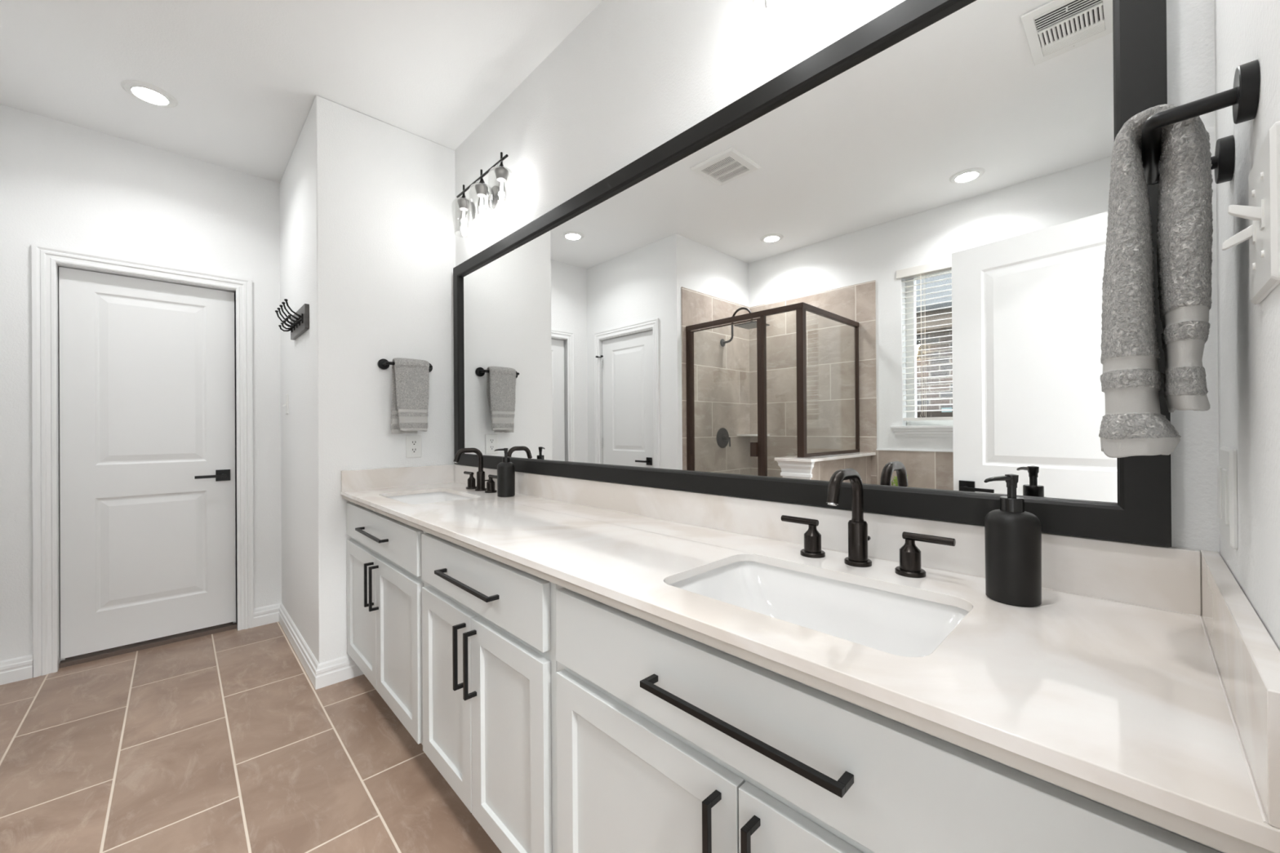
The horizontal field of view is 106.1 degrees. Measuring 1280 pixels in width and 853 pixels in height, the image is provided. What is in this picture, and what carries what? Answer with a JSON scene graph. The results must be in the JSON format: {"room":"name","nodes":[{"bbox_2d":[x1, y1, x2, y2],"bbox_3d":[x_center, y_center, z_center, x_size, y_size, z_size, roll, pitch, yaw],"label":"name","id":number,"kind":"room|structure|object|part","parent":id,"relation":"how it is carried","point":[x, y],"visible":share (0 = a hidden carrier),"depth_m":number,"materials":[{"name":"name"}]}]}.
{"room":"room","nodes":[
{"label":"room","id":0,"kind":"room"},
{"bbox_2d":[0,103,281,661],"bbox_3d":[-2.740,-0.163,2.632,1.236,2.743,0.120,0,0,-44],"label":"wall","id":1,"kind":"structure","parent":0,"point":[63,184],"depth_m":2.52,"materials":[{"name":"white paint"}]},
{"bbox_2d":[0,654,33,684],"bbox_3d":[-2.998,1.156,2.276,0.160,0.108,0.017,0,0,-44],"label":"baseboard","id":2,"kind":"structure","parent":1,"relation":"attached to","point":[15,669],"depth_m":2.29,"materials":[{"name":"white paint"}]},
{"bbox_2d":[31,243,253,677],"bbox_3d":[-2.646,0.156,2.624,0.834,2.104,0.018,0,0,-44],"label":"trim","id":3,"kind":"structure","parent":1,"relation":"attached to","point":[45,258],"depth_m":2.38,"materials":[{"name":"white paint"}]},
{"bbox_2d":[56,262,237,670],"bbox_3d":[-2.690,0.189,2.671,0.710,2.040,0.129,0,0,-44],"label":"door","id":4,"kind":"structure","parent":1,"relation":"in","point":[145,365],"depth_m":2.63,"materials":[{"name":"white paint"}]},
{"bbox_3d":[-2.497,0.284,2.799,0.137,0.018,0.048,0,0,-44],"label":"lever","id":5,"kind":"part","parent":4,"relation":"part of","materials":[{"name":"black metal"}]},
{"bbox_3d":[-2.475,0.284,2.857,0.066,0.066,0.008,0,0,-44],"label":"handle plate","id":6,"kind":"part","parent":4,"relation":"part of","materials":[{"name":"black metal"}]},
{"bbox_2d":[253,603,280,626],"bbox_3d":[-2.288,1.153,2.960,0.140,0.108,0.017,0,0,-44],"label":"baseboard","id":7,"kind":"structure","parent":1,"relation":"attached to","point":[267,615],"depth_m":2.95,"materials":[{"name":"white paint"}]},
{"bbox_2d":[0,622,502,852],"bbox_3d":[-1.642,1.247,1.304,2.850,0.142,4.337,0,0,-44],"label":"floor","id":8,"kind":"structure","parent":0,"point":[222,742],"depth_m":1.73,"materials":[{"name":"tile"}]},
{"bbox_2d":[346,502,426,745],"bbox_3d":[-0.884,0.764,2.122,0.577,0.860,0.980,0,0,-44],"label":"vanity cabinet","id":9,"kind":"object","parent":8,"relation":"on","point":[384,582],"visible":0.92,"depth_m":1.85,"materials":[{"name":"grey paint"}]},
{"bbox_3d":[-1.220,0.797,2.119,0.020,0.535,0.464,0,0,-44],"label":"door","id":10,"kind":"part","parent":9,"relation":"part of","materials":[{"name":"white paint"}]},
{"bbox_3d":[-1.102,0.638,1.956,0.034,0.175,0.010,0,0,-44],"label":"handle","id":11,"kind":"part","parent":9,"relation":"part of","materials":[{"name":"black metal"}]},
{"bbox_3d":[-1.081,0.430,1.933,0.034,0.010,0.332,0,0,-44],"label":"handle","id":12,"kind":"part","parent":9,"relation":"part of","materials":[{"name":"black metal"}]},
{"bbox_3d":[-1.056,0.638,1.909,0.034,0.175,0.010,0,0,-44],"label":"handle","id":13,"kind":"part","parent":9,"relation":"part of","materials":[{"name":"black metal"}]},
{"bbox_3d":[-1.061,0.428,1.952,0.020,0.151,0.930,0,0,-44],"label":"drawer","id":14,"kind":"part","parent":9,"relation":"part of","materials":[{"name":"white paint"}]},
{"bbox_3d":[-0.897,0.793,1.783,0.020,0.535,0.464,0,0,-44],"label":"door","id":15,"kind":"part","parent":9,"relation":"part of","materials":[{"name":"white paint"}]},
{"bbox_2d":[421,532,557,852],"bbox_3d":[-0.278,0.758,1.492,0.577,0.860,0.764,0,0,-44],"label":"vanity cabinet","id":16,"kind":"object","parent":8,"relation":"on","point":[489,662],"visible":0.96,"depth_m":1.23,"materials":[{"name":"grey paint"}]},
{"bbox_3d":[-0.582,0.790,1.455,0.020,0.535,0.362,0,0,-44],"label":"door","id":17,"kind":"part","parent":16,"relation":"part of","materials":[{"name":"white paint"}]},
{"bbox_3d":[-0.499,0.632,1.329,0.034,0.175,0.010,0,0,-44],"label":"handle","id":18,"kind":"part","parent":16,"relation":"part of","materials":[{"name":"black metal"}]},
{"bbox_3d":[-0.477,0.424,1.306,0.034,0.010,0.332,0,0,-44],"label":"handle","id":19,"kind":"part","parent":16,"relation":"part of","materials":[{"name":"black metal"}]},
{"bbox_3d":[-0.453,0.632,1.282,0.034,0.175,0.010,0,0,-44],"label":"handle","id":20,"kind":"part","parent":16,"relation":"part of","materials":[{"name":"black metal"}]},
{"bbox_3d":[-0.458,0.422,1.325,0.020,0.151,0.726,0,0,-44],"label":"drawer","id":21,"kind":"part","parent":16,"relation":"part of","materials":[{"name":"white paint"}]},
{"bbox_3d":[-0.329,0.788,1.193,0.020,0.535,0.362,0,0,-44],"label":"door","id":22,"kind":"part","parent":16,"relation":"part of","materials":[{"name":"white paint"}]},
{"bbox_2d":[555,584,1225,852],"bbox_3d":[0.324,0.752,0.866,0.577,0.860,0.970,0,0,-44],"label":"vanity cabinet","id":23,"kind":"object","parent":8,"relation":"on","point":[668,741],"visible":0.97,"depth_m":0.67,"materials":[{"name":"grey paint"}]},
{"bbox_3d":[-0.011,0.785,0.862,0.020,0.535,0.456,0,0,-44],"label":"door","id":24,"kind":"part","parent":23,"relation":"part of","materials":[{"name":"white paint"}]},
{"bbox_3d":[0.105,0.627,0.702,0.034,0.175,0.010,0,0,-44],"label":"handle","id":25,"kind":"part","parent":23,"relation":"part of","materials":[{"name":"black metal"}]},
{"bbox_3d":[0.127,0.418,0.678,0.034,0.010,0.332,0,0,-44],"label":"handle","id":26,"kind":"part","parent":23,"relation":"part of","materials":[{"name":"black metal"}]},
{"bbox_3d":[0.151,0.626,0.654,0.034,0.175,0.010,0,0,-44],"label":"handle","id":27,"kind":"part","parent":23,"relation":"part of","materials":[{"name":"black metal"}]},
{"bbox_3d":[0.308,0.782,0.531,0.020,0.535,0.456,0,0,-44],"label":"door","id":28,"kind":"part","parent":23,"relation":"part of","materials":[{"name":"white paint"}]},
{"bbox_2d":[340,482,1279,852],"bbox_3d":[-0.279,0.310,1.503,0.562,0.035,2.718,0,0,-44],"label":"countertop","id":29,"kind":"structure","parent":23,"relation":"on","point":[1122,707],"depth_m":0.60,"materials":[{"name":"white stone"}]},
{"bbox_2d":[387,492,472,504],"bbox_3d":[-0.926,0.384,2.115,0.340,0.134,0.496,0,0,-44],"label":"sink","id":30,"kind":"object","parent":29,"relation":"in","point":[433,497],"visible":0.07,"depth_m":2.30,"materials":[{"name":"white ceramic"}]},
{"bbox_2d":[453,448,497,493],"bbox_3d":[-0.781,0.197,2.255,0.186,0.203,0.350,0,0,-44],"label":"faucet","id":31,"kind":"object","parent":29,"relation":"on","point":[481,480],"visible":0.95,"depth_m":2.26,"materials":[{"name":"black metal"}]},
{"bbox_3d":[-0.798,0.154,2.240,0.142,0.118,0.022,0,0,-44],"label":"spout","id":32,"kind":"part","parent":31,"relation":"part of","materials":[{"name":"black metal"}]},
{"bbox_3d":[-0.846,0.226,2.375,0.014,0.014,0.087,0,0,-44],"label":"lever","id":33,"kind":"part","parent":31,"relation":"part of","materials":[{"name":"black metal"}]},
{"bbox_3d":[-0.823,0.265,2.353,0.053,0.068,0.053,0,0,-44],"label":"handle","id":34,"kind":"part","parent":31,"relation":"part of","materials":[{"name":"black metal"}]},
{"bbox_3d":[-0.754,0.251,2.281,0.053,0.094,0.053,0,0,-44],"label":"spout","id":35,"kind":"part","parent":31,"relation":"part of","materials":[{"name":"black metal"}]},
{"bbox_3d":[-0.685,0.264,2.208,0.053,0.068,0.053,0,0,-44],"label":"handle","id":36,"kind":"part","parent":31,"relation":"part of","materials":[{"name":"black metal"}]},
{"bbox_3d":[-0.663,0.224,2.186,0.014,0.014,0.087,0,0,-44],"label":"lever","id":37,"kind":"part","parent":31,"relation":"part of","materials":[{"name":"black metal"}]},
{"bbox_2d":[494,448,515,497],"bbox_3d":[-0.580,0.192,2.078,0.078,0.208,0.074,0,0,-44],"label":"soap dispenser","id":38,"kind":"object","parent":29,"relation":"on","point":[505,468],"visible":1,"depth_m":2.05,"materials":[{"name":"black"}]},
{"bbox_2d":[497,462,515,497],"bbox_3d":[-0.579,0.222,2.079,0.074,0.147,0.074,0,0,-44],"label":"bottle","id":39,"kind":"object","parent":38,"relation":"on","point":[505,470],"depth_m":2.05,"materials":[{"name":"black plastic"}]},
{"bbox_2d":[668,561,968,657],"bbox_3d":[0.292,0.372,0.849,0.340,0.134,0.496,0,0,-44],"label":"sink","id":40,"kind":"object","parent":29,"relation":"in","point":[888,622],"visible":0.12,"depth_m":0.95,"materials":[{"name":"white ceramic"}]},
{"bbox_2d":[781,468,955,577],"bbox_3d":[0.431,0.185,0.986,0.186,0.203,0.350,0,0,-44],"label":"faucet","id":41,"kind":"object","parent":29,"relation":"on","point":[909,566],"visible":1,"depth_m":0.99,"materials":[{"name":"black metal"}]},
{"bbox_3d":[0.366,0.214,1.106,0.014,0.014,0.087,0,0,-44],"label":"lever","id":42,"kind":"part","parent":41,"relation":"part of","materials":[{"name":"black metal"}]},
{"bbox_3d":[0.389,0.253,1.083,0.053,0.068,0.053,0,0,-44],"label":"handle","id":43,"kind":"part","parent":41,"relation":"part of","materials":[{"name":"black metal"}]},
{"bbox_3d":[0.414,0.142,0.970,0.142,0.118,0.022,0,0,-44],"label":"spout","id":44,"kind":"part","parent":41,"relation":"part of","materials":[{"name":"black metal"}]},
{"bbox_3d":[0.458,0.239,1.011,0.053,0.094,0.053,0,0,-44],"label":"spout","id":45,"kind":"part","parent":41,"relation":"part of","materials":[{"name":"black metal"}]},
{"bbox_3d":[0.527,0.252,0.939,0.053,0.068,0.053,0,0,-44],"label":"handle","id":46,"kind":"part","parent":41,"relation":"part of","materials":[{"name":"black metal"}]},
{"bbox_3d":[0.549,0.212,0.917,0.014,0.014,0.087,0,0,-44],"label":"lever","id":47,"kind":"part","parent":41,"relation":"part of","materials":[{"name":"black metal"}]},
{"bbox_2d":[983,474,1041,607],"bbox_3d":[0.615,0.180,0.795,0.078,0.208,0.074,0,0,-44],"label":"soap dispenser","id":48,"kind":"object","parent":29,"relation":"on","point":[1012,534],"visible":1,"depth_m":0.77,"materials":[{"name":"black plastic"}]},
{"bbox_2d":[0,0,602,183],"bbox_3d":[-1.496,-1.597,1.125,3.070,0.100,4.077,0,0,-44],"label":"ceiling","id":49,"kind":"structure","parent":0,"point":[245,77],"depth_m":2.04,"materials":[{"name":"white paint"}]},
{"bbox_2d":[120,80,177,107],"bbox_3d":[-2.260,-1.533,2.222,0.186,0.010,0.186,0,0,-44],"label":"recessed light","id":50,"kind":"object","parent":49,"relation":"in","point":[150,94],"visible":1,"depth_m":2.21,"materials":[{"name":"white plastic"}]},
{"bbox_2d":[279,95,455,663],"bbox_3d":[-1.643,-0.169,2.941,0.772,2.743,1.238,0,0,-44],"label":"wall","id":51,"kind":"structure","parent":0,"point":[367,234],"depth_m":2.40,"materials":[{"name":"white paint"}]},
{"bbox_2d":[282,394,288,413],"bbox_3d":[-2.080,-0.137,2.820,0.025,0.117,0.072,0,0,-44],"label":"light switch","id":52,"kind":"object","parent":51,"relation":"attached to","point":[286,404],"visible":1,"depth_m":2.81,"materials":[{"name":"white plastic"}]},
{"bbox_3d":[-2.073,-0.137,2.826,0.006,0.117,0.072,0,0,-44],"label":"plate","id":53,"kind":"part","parent":52,"relation":"part of","materials":[{"name":"white plastic"}]},
{"bbox_2d":[275,298,309,340],"bbox_3d":[-1.797,-0.553,2.475,0.092,0.143,0.412,0,0,-44],"label":"hook rack","id":54,"kind":"object","parent":51,"relation":"attached to","point":[300,321],"visible":1,"depth_m":2.43,"materials":[{"name":"black metal"}]},
{"bbox_2d":[279,603,319,689],"bbox_3d":[-1.863,1.149,2.607,0.017,0.108,1.114,0,0,-44],"label":"baseboard","id":55,"kind":"structure","parent":51,"relation":"attached to","point":[306,657],"depth_m":2.51,"materials":[{"name":"white paint"}]},
{"bbox_2d":[315,654,363,689],"bbox_3d":[-1.417,1.145,2.275,0.199,0.108,0.017,0,0,-44],"label":"baseboard","id":56,"kind":"structure","parent":51,"relation":"attached to","point":[331,672],"depth_m":2.26,"materials":[{"name":"white paint"}]},
{"bbox_2d":[341,464,454,491],"bbox_3d":[-1.214,0.253,2.476,0.560,0.097,0.018,0,0,-44],"label":"backsplash","id":57,"kind":"structure","parent":51,"relation":"attached to","point":[360,479],"depth_m":2.44,"materials":[{"name":"white stone"}]},
{"bbox_2d":[377,359,432,372],"bbox_3d":[-1.190,-0.318,2.468,0.266,0.053,0.072,0,0,-44],"label":"towel bar","id":58,"kind":"object","parent":51,"relation":"attached to","point":[384,364],"visible":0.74,"depth_m":2.40,"materials":[{"name":"black metal"}]},
{"bbox_2d":[391,357,429,434],"bbox_3d":[-1.167,-0.159,2.449,0.176,0.382,0.068,0,0,-44],"label":"hand towel","id":59,"kind":"object","parent":58,"relation":"hanging from","point":[410,377],"visible":1,"depth_m":2.42,"materials":[{"name":"grey fabric"}]},
{"bbox_2d":[405,435,422,457],"bbox_3d":[-1.182,0.100,2.517,0.078,0.117,0.007,0,0,-44],"label":"wall outlet","id":60,"kind":"object","parent":51,"relation":"attached to","point":[413,442],"visible":1,"depth_m":2.51,"materials":[{"name":"white plastic"}]},
{"bbox_2d":[410,447,417,453],"bbox_3d":[-1.181,0.119,2.515,0.033,0.028,0.002,0,0,-44],"label":"receptacle","id":61,"kind":"object","parent":60,"relation":"attached to","point":[413,450],"depth_m":2.51,"materials":[{"name":"white plastic"}]},
{"bbox_2d":[410,440,417,445],"bbox_3d":[-1.181,0.080,2.515,0.033,0.028,0.002,0,0,-44],"label":"receptacle","id":62,"kind":"object","parent":60,"relation":"attached to","point":[413,442],"depth_m":2.51,"materials":[{"name":"white plastic"}]},
{"bbox_2d":[345,481,1268,823],"bbox_3d":[-0.284,0.293,1.498,0.539,0.003,2.680,0,0,-44],"label":"trim","id":63,"kind":"structure","parent":51,"relation":"attached to","point":[1241,744],"depth_m":0.55,"materials":[{"name":"white"}]},
{"bbox_2d":[454,0,1219,553],"bbox_3d":[-0.001,-0.184,1.705,0.120,2.743,2.859,0,0,-44],"label":"wall","id":64,"kind":"structure","parent":0,"point":[633,76],"depth_m":1.52,"materials":[{"name":"white paint"}]},
{"bbox_2d":[451,151,515,235],"bbox_3d":[-0.741,-1.095,2.283,0.138,0.248,0.512,0,0,-44],"label":"vanity light","id":65,"kind":"object","parent":64,"relation":"attached to","point":[495,197],"visible":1,"depth_m":2.27,"materials":[{"name":"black metal"}]},
{"bbox_3d":[-0.885,-1.180,2.417,0.031,0.075,0.031,0,0,-44],"label":"stem","id":66,"kind":"part","parent":65,"relation":"part of","materials":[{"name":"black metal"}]},
{"bbox_2d":[457,198,470,211],"bbox_3d":[-0.884,-1.116,2.417,0.060,0.042,0.060,0,0,-44],"label":"socket","id":67,"kind":"object","parent":65,"relation":"attached to","point":[464,204],"depth_m":2.40,"materials":[{"name":"glass"}]},
{"bbox_3d":[-0.884,-1.056,2.416,0.117,0.172,0.117,0,0,-44],"label":"lamp shade","id":68,"kind":"part","parent":65,"relation":"part of","materials":[{"name":"clear glass"}]},
{"bbox_3d":[-0.750,-1.181,2.276,0.031,0.075,0.031,0,0,-44],"label":"stem","id":69,"kind":"part","parent":65,"relation":"part of","materials":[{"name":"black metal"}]},
{"bbox_2d":[475,183,488,197],"bbox_3d":[-0.749,-1.117,2.276,0.060,0.042,0.060,0,0,-44],"label":"socket","id":70,"kind":"object","parent":65,"relation":"attached to","point":[482,189],"depth_m":2.26,"materials":[{"name":"glass"}]},
{"bbox_3d":[-0.749,-1.057,2.276,0.117,0.172,0.117,0,0,-44],"label":"lamp shade","id":71,"kind":"part","parent":65,"relation":"part of","materials":[{"name":"clear glass"}]},
{"bbox_3d":[-0.728,-1.141,2.297,0.070,0.080,0.012,0,0,-44],"label":"arm","id":72,"kind":"part","parent":65,"relation":"part of","materials":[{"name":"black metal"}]},
{"bbox_3d":[-0.614,-1.183,2.136,0.031,0.075,0.031,0,0,-44],"label":"stem","id":73,"kind":"part","parent":65,"relation":"part of","materials":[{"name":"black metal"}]},
{"bbox_2d":[494,167,508,182],"bbox_3d":[-0.614,-1.118,2.135,0.060,0.042,0.060,0,0,-44],"label":"socket","id":74,"kind":"object","parent":65,"relation":"attached to","point":[501,173],"depth_m":2.12,"materials":[{"name":"glass"}]},
{"bbox_3d":[-0.614,-1.058,2.135,0.117,0.172,0.117,0,0,-44],"label":"lamp shade","id":75,"kind":"part","parent":65,"relation":"part of","materials":[{"name":"clear glass"}]},
{"bbox_2d":[751,0,795,27],"bbox_3d":[0.465,-1.107,1.030,0.138,0.248,0.512,0,0,-44],"label":"vanity light","id":76,"kind":"object","parent":64,"relation":"attached to","point":[773,1],"visible":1,"depth_m":1.17,"materials":[{"name":"silver metal"}]},
{"bbox_2d":[453,0,1171,546],"bbox_3d":[-0.095,-0.345,1.694,0.030,1.072,2.633,0,0,-44],"label":"wall mirror","id":77,"kind":"object","parent":64,"relation":"attached to","point":[882,260],"visible":0.79,"depth_m":1.07,"materials":[{"name":"black mirror"}]},
{"bbox_2d":[454,464,1201,616],"bbox_3d":[-0.084,0.243,1.691,0.019,0.097,2.680,0,0,-44],"label":"backsplash","id":78,"kind":"structure","parent":64,"relation":"attached to","point":[1162,577],"depth_m":0.99,"materials":[{"name":"white stone"}]},
{"bbox_2d":[1213,0,1279,650],"bbox_3d":[-0.107,-0.188,-0.297,2.810,2.743,0.120,0,0,-44],"label":"wall","id":79,"kind":"structure","parent":0,"point":[1246,31],"depth_m":0.51,"materials":[{"name":"white paint"}]},
{"bbox_2d":[1142,59,1259,184],"bbox_3d":[0.643,-0.333,0.563,0.228,0.053,0.077,0,0,-44],"label":"towel bar","id":80,"kind":"object","parent":79,"relation":"attached to","point":[1243,97],"visible":0.96,"depth_m":0.51,"materials":[{"name":"black metal"}]},
{"bbox_2d":[1098,103,1213,457],"bbox_3d":[0.620,-0.165,0.582,0.165,0.399,0.099,0,0,-44],"label":"hand towel","id":81,"kind":"object","parent":80,"relation":"hanging from","point":[1133,424],"visible":0.98,"depth_m":0.54,"materials":[{"name":"grey fabric"}]},
{"bbox_2d":[1217,446,1237,549],"bbox_3d":[0.764,0.087,0.628,0.118,0.122,0.008,0,0,-44],"label":"wall outlet","id":82,"kind":"object","parent":79,"relation":"attached to","point":[1227,495],"visible":1,"depth_m":0.60,"materials":[{"name":"white plastic"}]},
{"bbox_2d":[1200,550,1279,828],"bbox_3d":[0.657,0.235,0.532,0.560,0.097,0.018,0,0,-44],"label":"backsplash","id":83,"kind":"structure","parent":79,"relation":"attached to","point":[1247,658],"depth_m":0.42,"materials":[{"name":"white stone"}]},
{"bbox_2d":[1222,120,1279,304],"bbox_3d":[0.553,-0.185,0.439,0.118,0.130,0.025,0,0,-44],"label":"light switch","id":84,"kind":"object","parent":79,"relation":"attached to","point":[1263,211],"visible":1,"depth_m":0.41,"materials":[{"name":"white plastic"}]},
{"bbox_3d":[0.560,-0.185,0.432,0.118,0.130,0.006,0,0,-44],"label":"plate","id":85,"kind":"part","parent":84,"relation":"part of","materials":[{"name":"white plastic"}]}
]}

